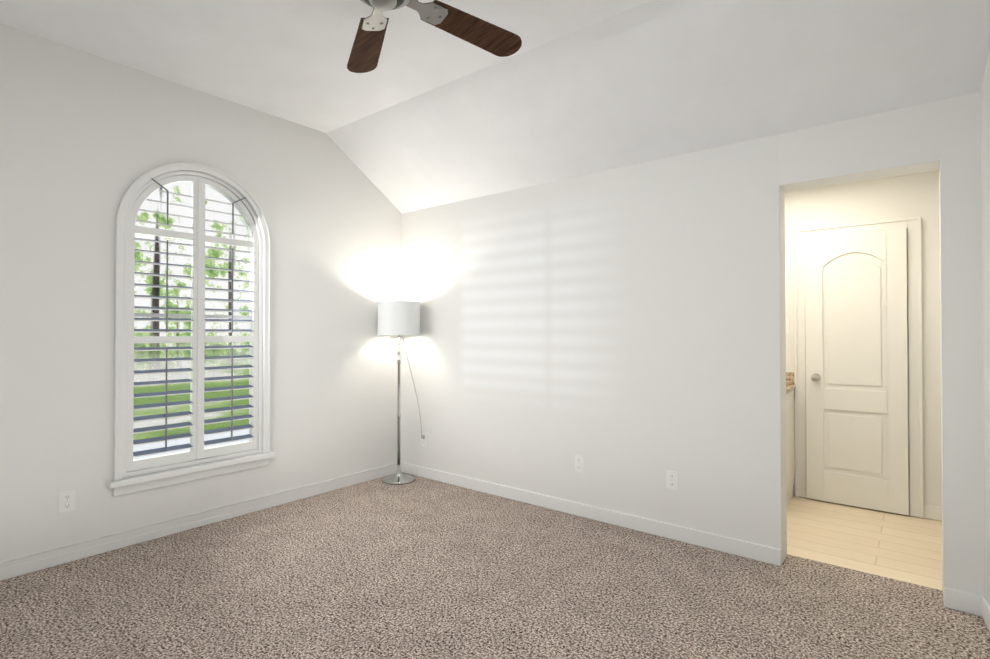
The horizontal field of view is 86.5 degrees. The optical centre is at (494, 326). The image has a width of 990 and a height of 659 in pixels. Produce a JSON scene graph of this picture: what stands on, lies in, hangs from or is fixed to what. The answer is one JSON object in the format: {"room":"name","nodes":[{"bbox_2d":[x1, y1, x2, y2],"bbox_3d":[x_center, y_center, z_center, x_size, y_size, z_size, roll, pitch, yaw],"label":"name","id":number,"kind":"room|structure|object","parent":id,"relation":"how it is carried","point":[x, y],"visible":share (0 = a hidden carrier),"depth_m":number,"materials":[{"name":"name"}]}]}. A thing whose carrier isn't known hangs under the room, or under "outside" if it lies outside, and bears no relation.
{"room":"empty bedroom","nodes":[
{"label":"empty bedroom","id":0,"kind":"room"},
{"bbox_2d":[0,23,400,562],"bbox_3d":[-2.188,-0.193,3.449,0.150,3.080,4.310,0,-1,39],"label":"wall","id":1,"kind":"structure","parent":0,"point":[87,140],"depth_m":3.23,"materials":[{"name":"white paint"}]},
{"bbox_2d":[59,490,74,512],"bbox_3d":[-2.438,0.997,2.998,0.008,0.116,0.072,0,-1,39],"label":"electrical outlet","id":2,"kind":"object","parent":1,"relation":"attached to","point":[66,501],"visible":1,"depth_m":3.00,"materials":[{"name":"white plastic"}]},
{"bbox_2d":[107,163,275,496],"bbox_3d":[-1.978,-0.032,3.546,0.055,2.120,1.034,0,-1,39],"label":"window frame","id":3,"kind":"structure","parent":1,"relation":"in","point":[119,484],"depth_m":3.38,"materials":[{"name":"white wood"}]},
{"bbox_2d":[123,171,262,477],"bbox_3d":[-2.015,-0.056,3.576,0.090,1.975,0.878,0,-1,39],"label":"window shutters","id":4,"kind":"object","parent":3,"relation":"attached to","point":[198,452],"visible":1,"depth_m":3.55,"materials":[{"name":"white wood"}]},
{"bbox_2d":[133,178,251,457],"bbox_3d":[-2.089,-0.056,3.635,0.028,1.971,0.874,0,-1,39],"label":"window","id":5,"kind":"structure","parent":1,"relation":"in","point":[183,315],"depth_m":3.72,"materials":[{"name":"white"}]},
{"bbox_2d":[0,463,396,580],"bbox_3d":[-2.115,1.300,3.389,0.020,0.092,3.977,0,-1,39],"label":"baseboard","id":6,"kind":"structure","parent":1,"relation":"attached to","point":[23,565],"depth_m":3.41,"materials":[{"name":"white wood"}]},
{"bbox_2d":[0,472,989,658],"bbox_3d":[-0.371,1.382,1.998,4.780,0.100,4.340,0,-1,39],"label":"floor carpet","id":7,"kind":"object","parent":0,"point":[418,567],"visible":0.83,"depth_m":2.61,"materials":[{"name":"beige carpet"}]},
{"bbox_2d":[377,301,424,484],"bbox_3d":[-0.844,0.573,4.658,0.372,1.574,0.392,0,-1,39],"label":"lamp","id":8,"kind":"object","parent":7,"relation":"on","point":[399,318],"visible":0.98,"depth_m":4.53,"materials":[{"name":"white fabric"}]},
{"bbox_2d":[0,0,989,212],"bbox_3d":[-0.322,-1.383,1.968,4.630,0.772,4.310,0,-1,39],"label":"ceiling","id":9,"kind":"structure","parent":0,"point":[422,115],"depth_m":2.96,"materials":[{"name":"white paint"}]},
{"bbox_2d":[347,0,521,72],"bbox_3d":[-0.395,-1.434,2.046,1.322,0.368,1.342,0,-1,39],"label":"ceiling fan","id":10,"kind":"object","parent":9,"relation":"hanging from","point":[456,22],"visible":1,"depth_m":2.33,"materials":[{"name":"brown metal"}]},
{"bbox_2d":[401,92,984,600],"bbox_3d":[0.974,-0.192,3.576,4.630,3.080,0.160,0,-1,39],"label":"wall","id":11,"kind":"structure","parent":0,"point":[621,330],"depth_m":3.39,"materials":[{"name":"white paint"}]},
{"bbox_2d":[421,433,426,446],"bbox_3d":[-0.640,1.025,4.747,0.072,0.116,0.008,0,-1,39],"label":"electrical outlet","id":12,"kind":"object","parent":11,"relation":"attached to","point":[424,442],"visible":0.85,"depth_m":4.74,"materials":[{"name":"white plastic"}]},
{"bbox_2d":[575,455,583,472],"bbox_3d":[0.602,0.980,3.755,0.072,0.116,0.008,0,-1,39],"label":"electrical outlet","id":13,"kind":"object","parent":11,"relation":"attached to","point":[579,463],"visible":1,"depth_m":3.75,"materials":[{"name":"white plastic"}]},
{"bbox_2d":[400,462,780,565],"bbox_3d":[0.370,1.306,3.934,3.159,0.092,0.020,0,-1,39],"label":"baseboard","id":14,"kind":"structure","parent":11,"relation":"attached to","point":[763,553],"depth_m":3.57,"materials":[{"name":"white wood"}]},
{"bbox_2d":[666,470,677,489],"bbox_3d":[1.122,0.976,3.338,0.072,0.116,0.008,0,-1,39],"label":"electrical outlet","id":15,"kind":"object","parent":11,"relation":"attached to","point":[671,479],"visible":1,"depth_m":3.33,"materials":[{"name":"white plastic"}]},
{"bbox_2d":[785,168,942,574],"bbox_3d":[1.650,0.044,3.138,1.830,2.600,0.004,0,-1,39],"label":"liner","id":16,"kind":"object","parent":11,"relation":"in","point":[785,339],"visible":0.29,"depth_m":3.08,"materials":[{"name":"white"}]},
{"bbox_2d":[785,169,938,192],"bbox_3d":[2.055,-1.170,3.737,1.930,0.160,1.426,0,-1,39],"label":"ceiling","id":17,"kind":"structure","parent":0,"point":[918,172],"depth_m":3.92,"materials":[{"name":"white paint"}]},
{"bbox_2d":[785,171,941,506],"bbox_3d":[2.469,0.055,4.242,1.930,2.600,0.100,0,-1,39],"label":"wall","id":18,"kind":"structure","parent":0,"point":[909,196],"depth_m":3.76,"materials":[{"name":"white paint"}]},
{"bbox_2d":[786,319,789,332],"bbox_3d":[2.349,-0.005,4.269,0.072,0.116,0.009,0,-1,39],"label":"light switch","id":19,"kind":"object","parent":18,"relation":"attached to","point":[787,325],"visible":0.48,"depth_m":4.25,"materials":[{"name":"white plastic"}]},
{"bbox_2d":[805,229,908,514],"bbox_3d":[2.678,0.324,3.924,0.635,2.043,0.107,0,-1,39],"label":"bathroom door","id":20,"kind":"structure","parent":18,"relation":"in","point":[856,371],"depth_m":3.93,"materials":[{"name":"white paint"}]},
{"bbox_2d":[793,216,923,517],"bbox_3d":[2.710,0.289,3.965,0.798,2.132,0.032,0,-1,39],"label":"door frame","id":21,"kind":"structure","parent":18,"relation":"attached to","point":[912,225],"depth_m":3.77,"materials":[{"name":"white paint"}]},
{"bbox_2d":[787,495,942,590],"bbox_3d":[2.123,1.401,3.675,2.080,0.096,1.396,0,-1,39],"label":"floor","id":22,"kind":"structure","parent":0,"point":[902,547],"depth_m":3.31,"materials":[{"name":"beige wood"}]},
{"bbox_2d":[786,372,794,503],"bbox_3d":[1.903,0.863,4.239,0.831,0.985,0.594,0,-1,39],"label":"vanity cabinet","id":23,"kind":"object","parent":22,"relation":"on","point":[790,431],"visible":0.02,"depth_m":4.06,"materials":[{"name":"white wood"}]},
{"bbox_2d":[981,51,989,603],"bbox_3d":[1.176,-0.222,0.626,0.160,3.080,4.270,0,-1,33],"label":"wall","id":24,"kind":"structure","parent":0,"point":[985,138],"depth_m":2.38,"materials":[{"name":"white paint"}]},
{"bbox_2d":[968,592,989,630],"bbox_3d":[2.129,1.289,2.258,0.082,0.092,0.431,0,-1,39],"label":"baseboard","id":25,"kind":"structure","parent":24,"relation":"attached to","point":[968,602],"depth_m":2.43,"materials":[{"name":"white wood"}]},
{"bbox_3d":[2.855,0.043,3.084,0.120,2.600,1.426,0,-1,39],"label":"wall","id":26,"kind":"structure","parent":0,"visible":0},
{"bbox_2d":[923,504,941,520],"bbox_3d":[2.681,1.298,3.149,0.250,0.092,1.322,0,-1,39],"label":"baseboard","id":27,"kind":"structure","parent":26,"relation":"attached to","point":[933,512],"depth_m":3.67,"materials":[{"name":"white paint"}]},
{"label":"outside","id":28,"kind":"structure","parent":0,"visible":0},
{"bbox_2d":[133,182,249,439],"bbox_3d":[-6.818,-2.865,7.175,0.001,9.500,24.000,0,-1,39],"label":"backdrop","id":29,"kind":"structure","parent":28,"point":[172,209],"depth_m":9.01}
]}

